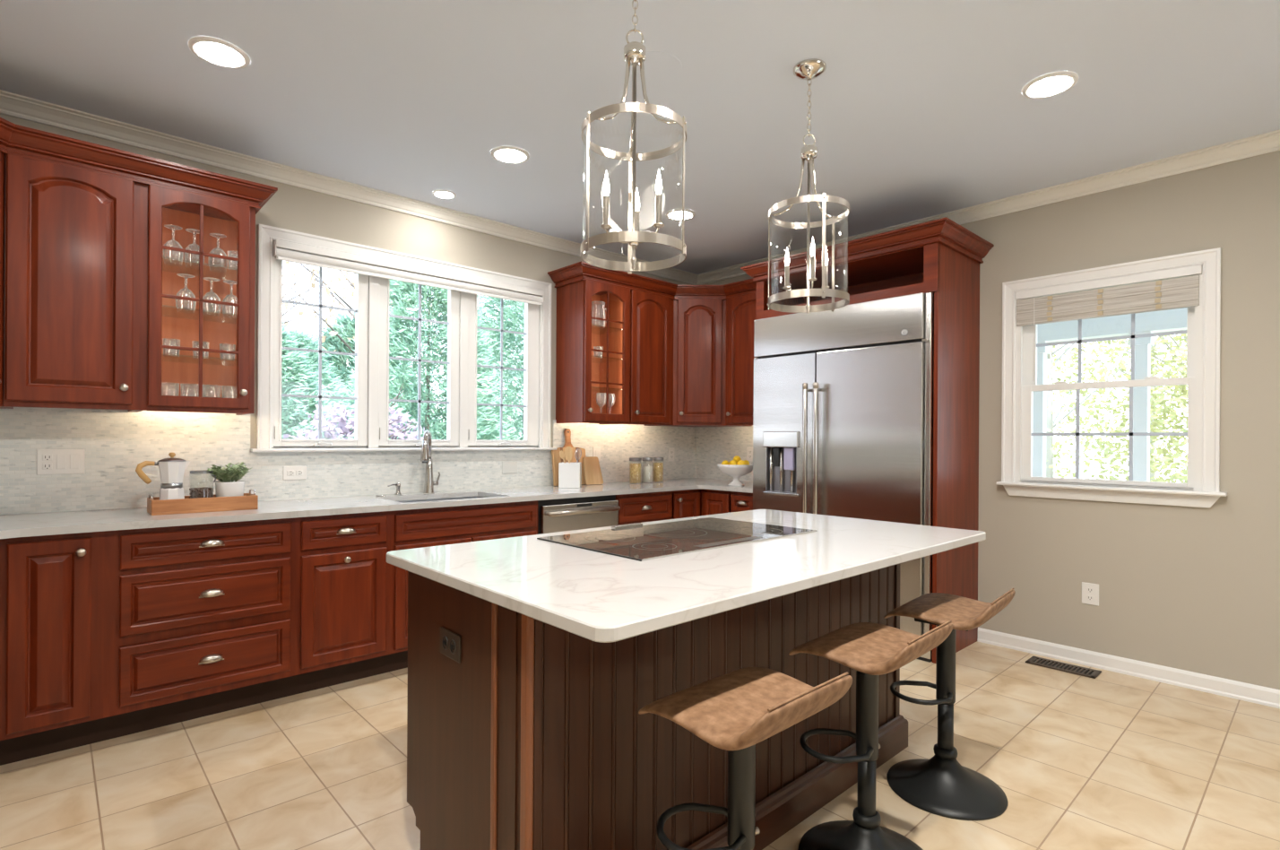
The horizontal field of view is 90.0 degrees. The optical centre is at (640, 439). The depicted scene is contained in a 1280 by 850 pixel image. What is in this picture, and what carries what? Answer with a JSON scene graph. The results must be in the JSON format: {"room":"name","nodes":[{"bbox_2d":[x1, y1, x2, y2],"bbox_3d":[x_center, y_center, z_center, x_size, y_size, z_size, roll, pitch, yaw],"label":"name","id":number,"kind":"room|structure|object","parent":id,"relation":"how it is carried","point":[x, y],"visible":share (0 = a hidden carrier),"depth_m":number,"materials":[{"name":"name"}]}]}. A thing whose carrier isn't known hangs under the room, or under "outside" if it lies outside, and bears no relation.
{"room":"kitchen","nodes":[
{"label":"kitchen","id":0,"kind":"room"},
{"bbox_2d":[0,113,692,500],"bbox_3d":[-1.449,-0.117,4.114,5.480,2.735,0.140,0,0,-43],"label":"wall","id":1,"kind":"structure","parent":0,"point":[291,207],"depth_m":3.91,"materials":[{"name":"beige paint"}]},
{"bbox_2d":[0,147,7,408],"bbox_3d":[-2.832,-0.652,2.328,0.734,1.036,0.604,0,0,-43],"label":"upper cabinet","id":2,"kind":"object","parent":1,"relation":"attached to","point":[2,155],"visible":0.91,"depth_m":2.55,"materials":[{"name":"brown wood"}]},
{"bbox_2d":[36,449,85,475],"bbox_3d":[-2.633,0.101,2.911,0.162,0.115,0.010,0,0,-43],"label":"outlet plate","id":3,"kind":"object","parent":1,"relation":"attached to","point":[48,461],"visible":1,"depth_m":2.91,"materials":[{"name":"white plastic"}]},
{"bbox_2d":[42,463,52,469],"bbox_3d":[-2.666,0.121,2.878,0.034,0.028,0.003,0,0,-43],"label":"socket","id":4,"kind":"object","parent":3,"relation":"attached to","point":[45,466],"depth_m":2.88,"materials":[{"name":"white plastic"}]},
{"bbox_2d":[42,454,52,460],"bbox_3d":[-2.665,0.081,2.878,0.034,0.028,0.003,0,0,-43],"label":"socket","id":5,"kind":"object","parent":3,"relation":"attached to","point":[45,457],"depth_m":2.88,"materials":[{"name":"white plastic"}]},
{"bbox_2d":[3,149,140,412],"bbox_3d":[-2.478,-0.650,2.806,0.429,1.036,0.383,0,0,-43],"label":"upper cabinet","id":6,"kind":"object","parent":1,"relation":"attached to","point":[72,303],"visible":1,"depth_m":2.68,"materials":[{"name":"brown wood"}]},
{"bbox_2d":[132,183,255,415],"bbox_3d":[-2.156,-0.647,3.103,0.448,1.037,0.383,0,0,-43],"label":"display cabinet","id":7,"kind":"object","parent":1,"relation":"attached to","point":[160,376],"visible":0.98,"depth_m":3.15,"materials":[{"name":"brown wood"}]},
{"bbox_2d":[0,117,277,214],"bbox_3d":[-2.310,-1.190,2.557,0.410,0.102,1.820,0,0,27],"label":"crown molding","id":8,"kind":"structure","parent":7,"relation":"attached to","point":[148,170],"depth_m":2.79,"materials":[{"name":"brown wood"}]},
{"bbox_2d":[162,224,183,265],"bbox_3d":[-2.239,-0.930,3.070,0.082,0.179,0.082,0,0,-43],"label":"goblet","id":9,"kind":"object","parent":7,"relation":"on","point":[165,225],"visible":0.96,"depth_m":3.07,"materials":[{"name":"clear glass"}]},
{"bbox_2d":[175,273,196,311],"bbox_3d":[-2.203,-0.707,3.104,0.082,0.179,0.082,0,0,-43],"label":"goblet","id":10,"kind":"object","parent":7,"relation":"on","point":[179,274],"visible":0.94,"depth_m":3.10,"materials":[{"name":"clear glass"}]},
{"bbox_2d":[151,410,232,413],"bbox_3d":[-2.095,-0.135,3.029,0.380,0.012,0.027,0,0,-43],"label":"light","id":11,"kind":"object","parent":7,"relation":"attached to","point":[151,410],"depth_m":3.00,"materials":[{"name":"white plastic"}]},
{"bbox_2d":[183,228,204,266],"bbox_3d":[-2.177,-0.929,3.127,0.082,0.179,0.082,0,0,-43],"label":"goblet","id":12,"kind":"object","parent":7,"relation":"on","point":[198,232],"visible":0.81,"depth_m":3.11,"materials":[{"name":"clear glass"}]},
{"bbox_2d":[202,276,221,316],"bbox_3d":[-2.126,-0.706,3.175,0.082,0.179,0.082,0,0,-43],"label":"goblet","id":13,"kind":"object","parent":7,"relation":"on","point":[204,278],"visible":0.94,"depth_m":3.17,"materials":[{"name":"clear glass"}]},
{"bbox_2d":[207,233,227,271],"bbox_3d":[-2.105,-0.929,3.193,0.082,0.179,0.082,0,0,-43],"label":"goblet","id":14,"kind":"object","parent":7,"relation":"on","point":[211,234],"visible":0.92,"depth_m":3.18,"materials":[{"name":"clear glass"}]},
{"bbox_2d":[283,465,306,480],"bbox_3d":[-1.922,0.187,3.566,0.120,0.078,0.009,0,0,-43],"label":"outlet plate","id":15,"kind":"object","parent":1,"relation":"attached to","point":[289,472],"visible":1,"depth_m":3.56,"materials":[{"name":"white plastic"}]},
{"bbox_2d":[0,406,696,514],"bbox_3d":[-1.399,0.101,4.059,5.200,0.500,0.010,0,0,-43],"label":"backsplash","id":16,"kind":"structure","parent":1,"relation":"attached to","point":[114,442],"depth_m":3.35,"materials":[{"name":"tile"}]},
{"bbox_2d":[250,224,557,451],"bbox_3d":[-1.383,-0.540,4.109,1.953,1.225,0.172,0,0,-43],"label":"window","id":17,"kind":"structure","parent":1,"relation":"in","point":[372,305],"depth_m":3.92,"materials":[{"name":"white paint"}]},
{"bbox_2d":[273,239,543,305],"bbox_3d":[-1.352,-1.025,4.062,1.728,0.109,0.056,0,0,-43],"label":"roller shade","id":18,"kind":"object","parent":17,"relation":"attached to","point":[283,250],"visible":1,"depth_m":3.92,"materials":[{"name":"white paint"}]},
{"bbox_2d":[501,460,517,473],"bbox_3d":[-0.915,0.196,4.494,0.125,0.085,0.006,0,0,-43],"label":"blank plate","id":19,"kind":"object","parent":1,"relation":"attached to","point":[509,466],"visible":1,"depth_m":4.49,"materials":[{"name":"white plastic"}]},
{"bbox_2d":[555,279,630,423],"bbox_3d":[-0.338,-0.636,4.775,0.430,1.036,0.383,0,0,-43],"label":"display cabinet","id":20,"kind":"object","parent":1,"relation":"attached to","point":[580,376],"visible":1,"depth_m":4.72,"materials":[{"name":"brown wood"}]},
{"bbox_2d":[592,446,600,461],"bbox_3d":[-0.339,0.116,5.021,0.078,0.118,0.010,0,0,-43],"label":"switch plate","id":21,"kind":"object","parent":1,"relation":"attached to","point":[596,450],"visible":0.75,"depth_m":5.02,"materials":[{"name":"white plastic"}]},
{"bbox_2d":[628,289,674,425],"bbox_3d":[-0.002,-0.634,5.083,0.482,1.036,0.383,0,0,-43],"label":"upper cabinet","id":22,"kind":"object","parent":1,"relation":"attached to","point":[651,339],"visible":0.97,"depth_m":4.95,"materials":[{"name":"brown wood"}]},
{"bbox_2d":[667,447,674,460],"bbox_3d":[0.274,0.131,5.585,0.075,0.118,0.009,0,0,-43],"label":"outlet plate","id":23,"kind":"object","parent":1,"relation":"attached to","point":[670,450],"visible":1,"depth_m":5.58,"materials":[{"name":"white plastic"}]},
{"bbox_2d":[654,299,739,426],"bbox_3d":[0.488,-0.631,5.376,0.636,1.036,0.611,0,0,-43],"label":"upper cabinet","id":24,"kind":"object","parent":1,"relation":"attached to","point":[699,325],"visible":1,"depth_m":5.13,"materials":[{"name":"brown wood"}]},
{"bbox_2d":[547,260,756,300],"bbox_3d":[0.167,-1.174,4.826,1.704,0.102,0.578,0,0,-11],"label":"crown molding","id":25,"kind":"structure","parent":24,"relation":"attached to","point":[580,271],"depth_m":4.88,"materials":[{"name":"brown wood"}]},
{"bbox_2d":[0,0,1279,274],"bbox_3d":[0.841,-1.544,1.633,5.480,0.152,6.880,0,0,-43],"label":"ceiling","id":26,"kind":"structure","parent":0,"point":[919,109],"depth_m":2.73,"materials":[{"name":"white paint"}]},
{"bbox_2d":[188,36,250,69],"bbox_3d":[-1.615,-1.479,2.458,0.200,0.012,0.200,0,0,-43],"label":"recessed light","id":27,"kind":"object","parent":26,"relation":"in","point":[212,50],"visible":1,"depth_m":2.44,"materials":[{"name":"white paint"}]},
{"bbox_2d":[432,189,456,198],"bbox_3d":[-1.182,-1.476,3.864,0.136,0.012,0.136,0,0,-43],"label":"recessed light","id":28,"kind":"object","parent":26,"relation":"in","point":[443,194],"visible":1,"depth_m":3.85,"materials":[{"name":"white paint"}]},
{"bbox_2d":[490,146,529,164],"bbox_3d":[-0.674,-1.473,3.325,0.200,0.012,0.200,0,0,-43],"label":"recessed light","id":29,"kind":"object","parent":26,"relation":"in","point":[507,154],"visible":1,"depth_m":3.31,"materials":[{"name":"white paint"}]},
{"bbox_2d":[580,0,686,273],"bbox_3d":[-0.017,-0.989,1.897,0.313,0.972,0.321,0,0,-5],"label":"lantern pendant","id":30,"kind":"object","parent":26,"relation":"hanging from","point":[634,51],"visible":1,"depth_m":1.87,"materials":[{"name":"silver metal"}]},
{"bbox_2d":[665,208,695,220],"bbox_3d":[0.265,-1.467,4.193,0.200,0.012,0.200,0,0,-43],"label":"recessed light","id":31,"kind":"object","parent":26,"relation":"in","point":[676,214],"visible":0.96,"depth_m":4.17,"materials":[{"name":"white paint"}]},
{"bbox_2d":[767,58,849,313],"bbox_3d":[0.669,-0.985,2.532,0.313,0.972,0.321,0,0,-6],"label":"lantern pendant","id":32,"kind":"object","parent":26,"relation":"hanging from","point":[813,68],"visible":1,"depth_m":2.53,"materials":[{"name":"silver metal"}]},
{"bbox_2d":[1021,70,1079,98],"bbox_3d":[1.693,-1.458,2.645,0.200,0.012,0.200,0,0,-43],"label":"recessed light","id":33,"kind":"object","parent":26,"relation":"in","point":[1050,84],"visible":1,"depth_m":2.63,"materials":[{"name":"white paint"}]},
{"bbox_2d":[0,640,1279,849],"bbox_3d":[0.823,1.325,1.633,5.480,0.120,6.880,0,0,-43],"label":"floor","id":34,"kind":"structure","parent":0,"point":[1111,760],"depth_m":2.40,"materials":[{"name":"beige tile"}]},
{"bbox_2d":[0,531,103,765],"bbox_3d":[-2.439,0.802,2.658,0.300,0.884,0.640,0,0,-43],"label":"base cabinet","id":35,"kind":"object","parent":34,"relation":"on","point":[52,586],"visible":0.97,"depth_m":2.46,"materials":[{"name":"brown wood"}]},
{"bbox_2d":[101,517,294,741],"bbox_3d":[-2.077,0.805,2.999,0.695,0.884,0.628,0,0,-43],"label":"base cabinet","id":36,"kind":"object","parent":34,"relation":"on","point":[199,619],"visible":0.97,"depth_m":2.76,"materials":[{"name":"brown wood"}]},
{"bbox_2d":[287,510,389,696],"bbox_3d":[-1.651,0.807,3.382,0.450,0.884,0.640,0,0,-43],"label":"base cabinet","id":37,"kind":"object","parent":34,"relation":"on","point":[342,570],"visible":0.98,"depth_m":3.17,"materials":[{"name":"brown wood"}]},
{"bbox_2d":[381,500,537,673],"bbox_3d":[-1.149,0.810,3.844,0.915,0.884,0.640,0,0,-43],"label":"base cabinet","id":38,"kind":"object","parent":34,"relation":"on","point":[434,526],"visible":0.42,"depth_m":3.50,"materials":[{"name":"brown wood"}]},
{"bbox_2d":[537,494,620,534],"bbox_3d":[-0.561,0.816,4.356,0.633,0.880,0.654,0,0,-43],"label":"dishwasher","id":39,"kind":"object","parent":34,"relation":"on","point":[560,514],"visible":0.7,"depth_m":4.13,"materials":[{"name":"silver metal"}]},
{"bbox_2d":[545,502,620,516],"bbox_3d":[-0.354,0.449,4.138,0.581,0.058,0.056,0,0,-43],"label":"control panel","id":40,"kind":"object","parent":39,"relation":"attached to","point":[571,509],"depth_m":4.13,"materials":[{"name":"silver metal"}]},
{"bbox_2d":[615,491,672,524],"bbox_3d":[-0.144,0.817,4.768,0.535,0.884,0.640,0,0,-43],"label":"base cabinet","id":41,"kind":"object","parent":34,"relation":"on","point":[648,506],"visible":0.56,"depth_m":4.55,"materials":[{"name":"brown wood"}]},
{"bbox_2d":[406,562,908,849],"bbox_3d":[0.191,0.819,2.288,1.829,0.884,0.725,0,0,-43],"label":"kitchen island","id":42,"kind":"object","parent":34,"relation":"on","point":[524,732],"visible":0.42,"depth_m":1.70,"materials":[{"name":"brown wood"}]},
{"bbox_2d":[442,635,448,649],"bbox_3d":[-0.523,0.546,1.718,0.004,0.037,0.032,0,0,-43],"label":"socket","id":43,"kind":"object","parent":42,"relation":"attached to","point":[445,637],"depth_m":1.72,"materials":[{"name":"black plastic"}]},
{"bbox_2d":[440,626,461,663],"bbox_3d":[-0.505,0.546,1.705,0.006,0.070,0.115,0,0,-43],"label":"outlet","id":44,"kind":"object","parent":42,"relation":"attached to","point":[450,636],"depth_m":1.70,"materials":[{"name":"brown plastic"}]},
{"bbox_2d":[449,639,455,653],"bbox_3d":[-0.494,0.546,1.687,0.004,0.037,0.032,0,0,-43],"label":"socket","id":45,"kind":"object","parent":42,"relation":"attached to","point":[452,641],"depth_m":1.69,"materials":[{"name":"black plastic"}]},
{"bbox_2d":[386,509,985,642],"bbox_3d":[0.278,0.362,2.196,1.906,0.030,1.056,0,0,-43],"label":"countertop","id":46,"kind":"structure","parent":42,"relation":"on","point":[592,595],"depth_m":1.72,"materials":[{"name":"white stone"}]},
{"bbox_2d":[536,517,816,561],"bbox_3d":[0.151,0.340,2.325,0.908,0.014,0.551,0,0,-43],"label":"cooktop","id":47,"kind":"object","parent":46,"relation":"in","point":[635,540],"visible":1,"depth_m":2.23,"materials":[{"name":"black glass"}]},
{"bbox_2d":[671,488,731,518],"bbox_3d":[0.470,0.821,5.164,0.905,0.884,0.880,0,0,-43],"label":"base cabinet","id":48,"kind":"object","parent":34,"relation":"on","point":[686,503],"visible":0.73,"depth_m":4.84,"materials":[{"name":"brown wood"}]},
{"bbox_2d":[730,491,752,511],"bbox_3d":[0.951,0.824,4.845,0.640,0.884,0.240,0,0,-43],"label":"base cabinet","id":49,"kind":"object","parent":34,"relation":"on","point":[739,501],"visible":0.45,"depth_m":4.66,"materials":[{"name":"brown wood"}]},
{"bbox_2d":[638,666,852,849],"bbox_3d":[0.237,0.895,1.492,0.404,0.733,0.399,0,0,-43],"label":"bar stool","id":50,"kind":"object","parent":34,"relation":"on","point":[733,712],"visible":1,"depth_m":1.45,"materials":[{"name":"beige leather"}]},
{"bbox_2d":[752,292,934,662],"bbox_3d":[1.422,0.216,4.249,0.728,2.104,1.218,0,0,-43],"label":"refrigerator","id":51,"kind":"object","parent":34,"relation":"on","point":[843,426],"visible":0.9,"depth_m":3.94,"materials":[{"name":"silver metal"}]},
{"bbox_2d":[762,431,798,447],"bbox_3d":[0.951,-0.001,4.324,0.020,0.108,0.280,0,0,-43],"label":"panel","id":52,"kind":"object","parent":51,"relation":"attached to","point":[770,438],"depth_m":4.31,"materials":[{"name":"silver metal"}]},
{"bbox_2d":[740,216,994,663],"bbox_3d":[1.452,0.026,4.269,0.715,2.486,1.422,0,0,-43],"label":"refrigerator surround","id":53,"kind":"object","parent":34,"relation":"on","point":[942,257],"visible":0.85,"depth_m":3.86,"materials":[{"name":"brown wood"}]},
{"bbox_2d":[788,620,953,849],"bbox_3d":[0.678,0.897,1.911,0.404,0.733,0.399,0,0,-45],"label":"bar stool","id":54,"kind":"object","parent":34,"relation":"on","point":[871,649],"visible":1,"depth_m":1.89,"materials":[{"name":"black metal"}]},
{"bbox_2d":[884,588,1015,820],"bbox_3d":[1.110,0.900,2.322,0.399,0.733,0.404,0,0,42],"label":"bar stool","id":55,"kind":"object","parent":34,"relation":"on","point":[939,785],"visible":0.98,"depth_m":2.27,"materials":[{"name":"black metal"}]},
{"bbox_2d":[1025,656,1101,678],"bbox_3d":[2.362,1.270,3.576,0.146,0.008,0.334,0,0,-43],"label":"floor vent","id":56,"kind":"object","parent":34,"relation":"in","point":[1073,669],"visible":1,"depth_m":3.57,"materials":[{"name":"brown metal"}]},
{"bbox_2d":[1031,657,1095,674],"bbox_3d":[2.362,1.270,3.576,0.106,0.005,0.293,0,0,-43],"label":"grille","id":57,"kind":"object","parent":56,"relation":"attached to","point":[1073,669],"depth_m":3.57,"materials":[{"name":"brown metal"}]},
{"bbox_2d":[701,150,1279,689],"bbox_3d":[2.797,-0.091,3.440,0.140,2.735,6.600,0,0,-43],"label":"wall","id":58,"kind":"structure","parent":0,"point":[1193,589],"depth_m":3.37,"materials":[{"name":"beige paint"}]},
{"bbox_2d":[0,89,1279,285],"bbox_3d":[0.840,-1.433,1.633,5.200,0.074,6.600,0,0,-43],"label":"trim","id":59,"kind":"structure","parent":58,"relation":"attached to","point":[12,104],"depth_m":3.52,"materials":[{"name":"white paint"}]},
{"bbox_2d":[696,424,752,481],"bbox_3d":[0.897,0.115,5.396,0.010,0.500,1.150,0,0,-43],"label":"backsplash","id":60,"kind":"structure","parent":58,"relation":"attached to","point":[714,445],"depth_m":5.60,"materials":[{"name":"tile"}]},
{"bbox_2d":[725,293,756,425],"bbox_3d":[0.969,-0.628,5.043,0.383,1.036,0.530,0,0,-43],"label":"upper cabinet","id":61,"kind":"object","parent":58,"relation":"attached to","point":[740,311],"visible":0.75,"depth_m":5.02,"materials":[{"name":"brown wood"}]},
{"bbox_2d":[746,447,752,460],"bbox_3d":[0.923,0.123,5.352,0.009,0.115,0.072,0,0,-43],"label":"outlet plate","id":62,"kind":"object","parent":58,"relation":"attached to","point":[749,450],"visible":0.9,"depth_m":5.35,"materials":[{"name":"white plastic"}]},
{"bbox_2d":[1081,581,1098,605],"bbox_3d":[2.538,0.870,3.606,0.009,0.120,0.082,0,0,-43],"label":"outlet plate","id":63,"kind":"object","parent":58,"relation":"attached to","point":[1090,592],"visible":1,"depth_m":3.60,"materials":[{"name":"white plastic"}]},
{"bbox_2d":[996,247,1227,507],"bbox_3d":[2.599,-0.308,3.588,0.194,1.304,1.035,0,0,-43],"label":"window","id":64,"kind":"structure","parent":58,"relation":"in","point":[1203,331],"depth_m":3.51,"materials":[{"name":"white paint"}]},
{"bbox_2d":[1015,264,1202,380],"bbox_3d":[2.578,-0.617,3.579,0.036,0.546,0.852,0,0,-43],"label":"bamboo shade","id":65,"kind":"object","parent":64,"relation":"attached to","point":[1183,291],"visible":1,"depth_m":3.53,"materials":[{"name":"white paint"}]},
{"bbox_2d":[977,627,1279,708],"bbox_3d":[3.549,1.240,2.498,0.018,0.084,4.185,0,0,-43],"label":"baseboard","id":66,"kind":"structure","parent":58,"relation":"attached to","point":[1257,694],"depth_m":3.44,"materials":[{"name":"white paint"}]},
{"bbox_3d":[-6.026,1.782,20.307,38.000,0.120,29.840,0,0,-43],"label":"ground","id":67,"kind":"structure","parent":0,"visible":0},
{"bbox_2d":[281,320,351,439],"bbox_3d":[-4.875,0.064,8.136,3.257,3.332,3.239,0,0,40],"label":"conifer","id":68,"kind":"object","parent":67,"relation":"on","point":[297,378],"visible":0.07,"depth_m":8.07,"materials":[{"name":"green plant"}]},
{"bbox_2d":[281,323,352,438],"bbox_3d":[-5.979,-0.128,10.947,4.019,3.701,4.189,0,0,-18],"label":"conifer","id":69,"kind":"object","parent":67,"relation":"on","point":[307,341],"visible":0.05,"depth_m":10.96,"materials":[{"name":"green plant"}]},
{"bbox_2d":[282,260,354,351],"bbox_3d":[-8.278,-3.086,12.052,5.221,9.589,5.031,0,0,-43],"label":"bare tree","id":70,"kind":"object","parent":67,"relation":"on","point":[313,285],"visible":0.06,"depth_m":12.22,"materials":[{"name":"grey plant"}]},
{"bbox_2d":[283,383,432,439],"bbox_3d":[-2.733,0.604,6.322,1.746,2.278,1.784,0,0,-43],"label":"shrub","id":71,"kind":"object","parent":67,"relation":"on","point":[394,419],"visible":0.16,"depth_m":6.14,"materials":[{"name":"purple plant"}]},
{"bbox_2d":[282,260,441,379],"bbox_3d":[-6.280,-2.919,14.540,5.308,9.281,5.275,0,0,-43],"label":"bare tree","id":72,"kind":"object","parent":67,"relation":"on","point":[328,289],"visible":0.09,"depth_m":13.91,"materials":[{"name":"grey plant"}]},
{"bbox_2d":[310,310,446,439],"bbox_3d":[-7.391,-0.874,16.806,6.271,5.175,6.387,0,0,38],"label":"conifer","id":73,"kind":"object","parent":67,"relation":"on","point":[333,342],"visible":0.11,"depth_m":16.16,"materials":[{"name":"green plant"}]},
{"bbox_2d":[332,279,523,440],"bbox_3d":[-3.027,-0.765,9.202,3.156,5.012,3.290,0,0,-6],"label":"tree","id":74,"kind":"object","parent":67,"relation":"on","point":[398,338],"visible":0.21,"depth_m":8.79,"materials":[{"name":"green plant"}]},
{"bbox_2d":[432,294,524,440],"bbox_3d":[-1.864,-1.406,10.763,3.586,6.308,3.611,0,0,17],"label":"tree","id":75,"kind":"object","parent":67,"relation":"on","point":[496,301],"visible":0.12,"depth_m":10.22,"materials":[{"name":"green plant"}]},
{"bbox_2d":[479,300,524,440],"bbox_3d":[-1.807,-1.712,13.388,4.432,6.922,4.469,0,0,-34],"label":"conifer","id":76,"kind":"object","parent":67,"relation":"on","point":[517,343],"visible":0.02,"depth_m":13.00,"materials":[{"name":"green plant"}]},
{"bbox_3d":[15.433,1.915,7.422,23.850,0.120,18.140,0,0,-43],"label":"ground","id":77,"kind":"structure","parent":0,"visible":0},
{"bbox_2d":[1046,334,1187,480],"bbox_3d":[6.593,-2.163,10.299,4.050,7.926,4.071,0,0,8],"label":"tree","id":78,"kind":"object","parent":77,"relation":"on","point":[1050,446],"visible":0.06,"depth_m":9.71,"materials":[{"name":"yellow plant"}]},
{"bbox_2d":[1053,333,1187,481],"bbox_3d":[8.505,-2.532,9.666,4.365,8.689,4.264,0,0,4],"label":"tree","id":79,"kind":"object","parent":77,"relation":"on","point":[1175,339],"visible":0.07,"depth_m":9.99,"materials":[{"name":"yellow plant"}]},
{"bbox_2d":[1053,335,1187,481],"bbox_3d":[9.990,-3.322,12.513,5.251,10.287,5.310,0,0,22],"label":"tree","id":80,"kind":"object","parent":77,"relation":"on","point":[1152,415],"visible":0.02,"depth_m":12.66,"materials":[{"name":"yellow plant"}]},
{"bbox_2d":[1150,346,1187,483],"bbox_3d":[7.852,-0.015,7.948,2.667,3.649,2.700,0,0,-43],"label":"tree","id":81,"kind":"object","parent":77,"relation":"on","point":[1166,460],"visible":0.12,"depth_m":8.36,"materials":[{"name":"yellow plant"}]},
{"bbox_3d":[4.065,1.585,3.868,2.300,0.400,7.300,0,0,-43],"label":"trim","id":82,"kind":"structure","parent":77,"relation":"on","visible":0},
{"bbox_2d":[1032,340,1050,476],"bbox_3d":[3.573,0.257,5.742,0.140,2.250,0.140,0,0,-43],"label":"porch post","id":83,"kind":"object","parent":82,"relation":"on","point":[1039,402],"visible":0.27,"depth_m":5.70,"materials":[{"name":"white paint"}]},
{"bbox_2d":[1129,330,1154,481],"bbox_3d":[4.071,0.260,5.200,0.140,2.250,0.140,0,0,-43],"label":"porch post","id":84,"kind":"object","parent":82,"relation":"on","point":[1141,408],"visible":0.32,"depth_m":5.16,"materials":[{"name":"white paint"}]},
{"bbox_2d":[1037,307,1187,342],"bbox_3d":[4.751,-1.016,4.484,0.180,0.310,7.300,0,0,-43],"label":"trim","id":85,"kind":"structure","parent":84,"relation":"on","point":[1169,320],"depth_m":5.28,"materials":[{"name":"white paint"}]},
{"bbox_3d":[-2.167,0.804,1.516,0.605,0.884,1.480,0,0,-43],"label":"base cabinet","id":86,"kind":"object","parent":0,"visible":0},
{"bbox_2d":[0,477,752,538],"bbox_3d":[-0.690,0.356,3.285,5.178,0.030,2.089,0,0,-43],"label":"countertop","id":87,"kind":"structure","parent":86,"relation":"on","point":[15,525],"depth_m":3.21,"materials":[{"name":"white stone"}]},
{"bbox_2d":[147,488,258,515],"bbox_3d":[-2.043,0.288,2.997,0.407,0.090,0.180,0,0,-43],"label":"serving tray","id":88,"kind":"object","parent":87,"relation":"on","point":[155,506],"visible":1,"depth_m":2.92,"materials":[{"name":"brown wood"}]},
{"bbox_2d":[135,452,190,500],"bbox_3d":[-2.159,0.190,2.899,0.204,0.261,0.106,0,0,-43],"label":"moka pot","id":89,"kind":"object","parent":88,"relation":"on","point":[172,469],"visible":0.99,"depth_m":2.88,"materials":[{"name":"white metal"}]},
{"bbox_2d":[189,470,216,498],"bbox_3d":[-2.053,0.234,2.996,0.095,0.174,0.095,0,0,28],"label":"jar","id":90,"kind":"object","parent":88,"relation":"on","point":[205,491],"visible":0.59,"depth_m":2.97,"materials":[{"name":"clear glass"}]},
{"bbox_2d":[207,461,250,497],"bbox_3d":[-1.973,0.216,3.077,0.193,0.210,0.195,0,0,-43],"label":"potted plant","id":91,"kind":"object","parent":88,"relation":"on","point":[229,485],"visible":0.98,"depth_m":3.04,"materials":[{"name":"green plant"}]},
{"bbox_2d":[388,482,402,495],"bbox_3d":[-1.478,0.298,3.842,0.047,0.076,0.106,0,0,34],"label":"soap dispenser","id":92,"kind":"object","parent":87,"relation":"on","point":[397,485],"visible":1,"depth_m":3.85,"materials":[{"name":"silver metal"}]},
{"bbox_2d":[420,429,440,493],"bbox_3d":[-1.317,0.139,3.965,0.084,0.397,0.191,0,0,7],"label":"kitchen faucet","id":93,"kind":"object","parent":87,"relation":"on","point":[426,449],"visible":1,"depth_m":3.99,"materials":[{"name":"silver metal"}]},
{"bbox_2d":[397,496,484,502],"bbox_3d":[-1.158,0.461,3.787,0.676,0.183,0.426,0,0,-43],"label":"sink","id":94,"kind":"object","parent":87,"relation":"in","point":[462,497],"visible":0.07,"depth_m":3.98,"materials":[{"name":"silver metal"}]},
{"bbox_2d":[551,428,585,485],"bbox_3d":[-0.532,0.132,4.796,0.300,0.421,0.072,0,0,-43],"label":"cutting board","id":95,"kind":"object","parent":87,"relation":"on","point":[557,459],"visible":0.58,"depth_m":4.79,"materials":[{"name":"brown wood"}]},
{"bbox_2d":[558,462,581,487],"bbox_3d":[-0.498,0.254,4.576,0.148,0.176,0.148,0,0,0],"label":"utensil crock","id":96,"kind":"object","parent":87,"relation":"on","point":[569,473],"visible":1,"depth_m":4.50,"materials":[{"name":"white ceramic"}]},
{"bbox_2d":[564,446,572,455],"bbox_3d":[-0.515,0.191,4.601,0.058,0.280,0.023,0,0,0],"label":"wooden spatula","id":97,"kind":"object","parent":96,"relation":"in","point":[567,448],"visible":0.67,"depth_m":4.61,"materials":[{"name":"brown wood"}]},
{"bbox_2d":[565,451,572,462],"bbox_3d":[-0.505,0.210,4.540,0.050,0.242,0.023,0,0,0],"label":"wooden spoon","id":98,"kind":"object","parent":96,"relation":"in","point":[568,455],"visible":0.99,"depth_m":4.53,"materials":[{"name":"brown wood"}]},
{"bbox_2d":[582,456,603,484],"bbox_3d":[-0.362,0.237,4.872,0.167,0.212,0.067,0,0,-43],"label":"cutting board","id":99,"kind":"object","parent":87,"relation":"on","point":[592,469],"visible":1,"depth_m":4.86,"materials":[{"name":"brown wood"}]},
{"bbox_2d":[629,457,641,483],"bbox_3d":[-0.036,0.244,5.028,0.100,0.202,0.100,0,0,-43],"label":"jar","id":100,"kind":"object","parent":87,"relation":"on","point":[635,469],"visible":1,"depth_m":4.99,"materials":[{"name":"clear glass"}]},
{"bbox_2d":[641,457,653,482],"bbox_3d":[0.061,0.245,5.117,0.088,0.202,0.088,0,0,-43],"label":"jar","id":101,"kind":"object","parent":87,"relation":"on","point":[647,471],"visible":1,"depth_m":5.08,"materials":[{"name":"clear glass"}]},
{"bbox_2d":[652,457,663,481],"bbox_3d":[0.148,0.245,5.197,0.088,0.202,0.088,0,0,-43],"label":"jar","id":102,"kind":"object","parent":87,"relation":"on","point":[658,467],"visible":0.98,"depth_m":5.16,"materials":[{"name":"clear glass"}]},
{"bbox_2d":[717,463,752,485],"bbox_3d":[0.734,0.269,4.884,0.288,0.160,0.288,0,0,-43],"label":"pedestal bowl","id":103,"kind":"object","parent":87,"relation":"on","point":[736,471],"visible":0.91,"depth_m":4.80,"materials":[{"name":"white ceramic"}]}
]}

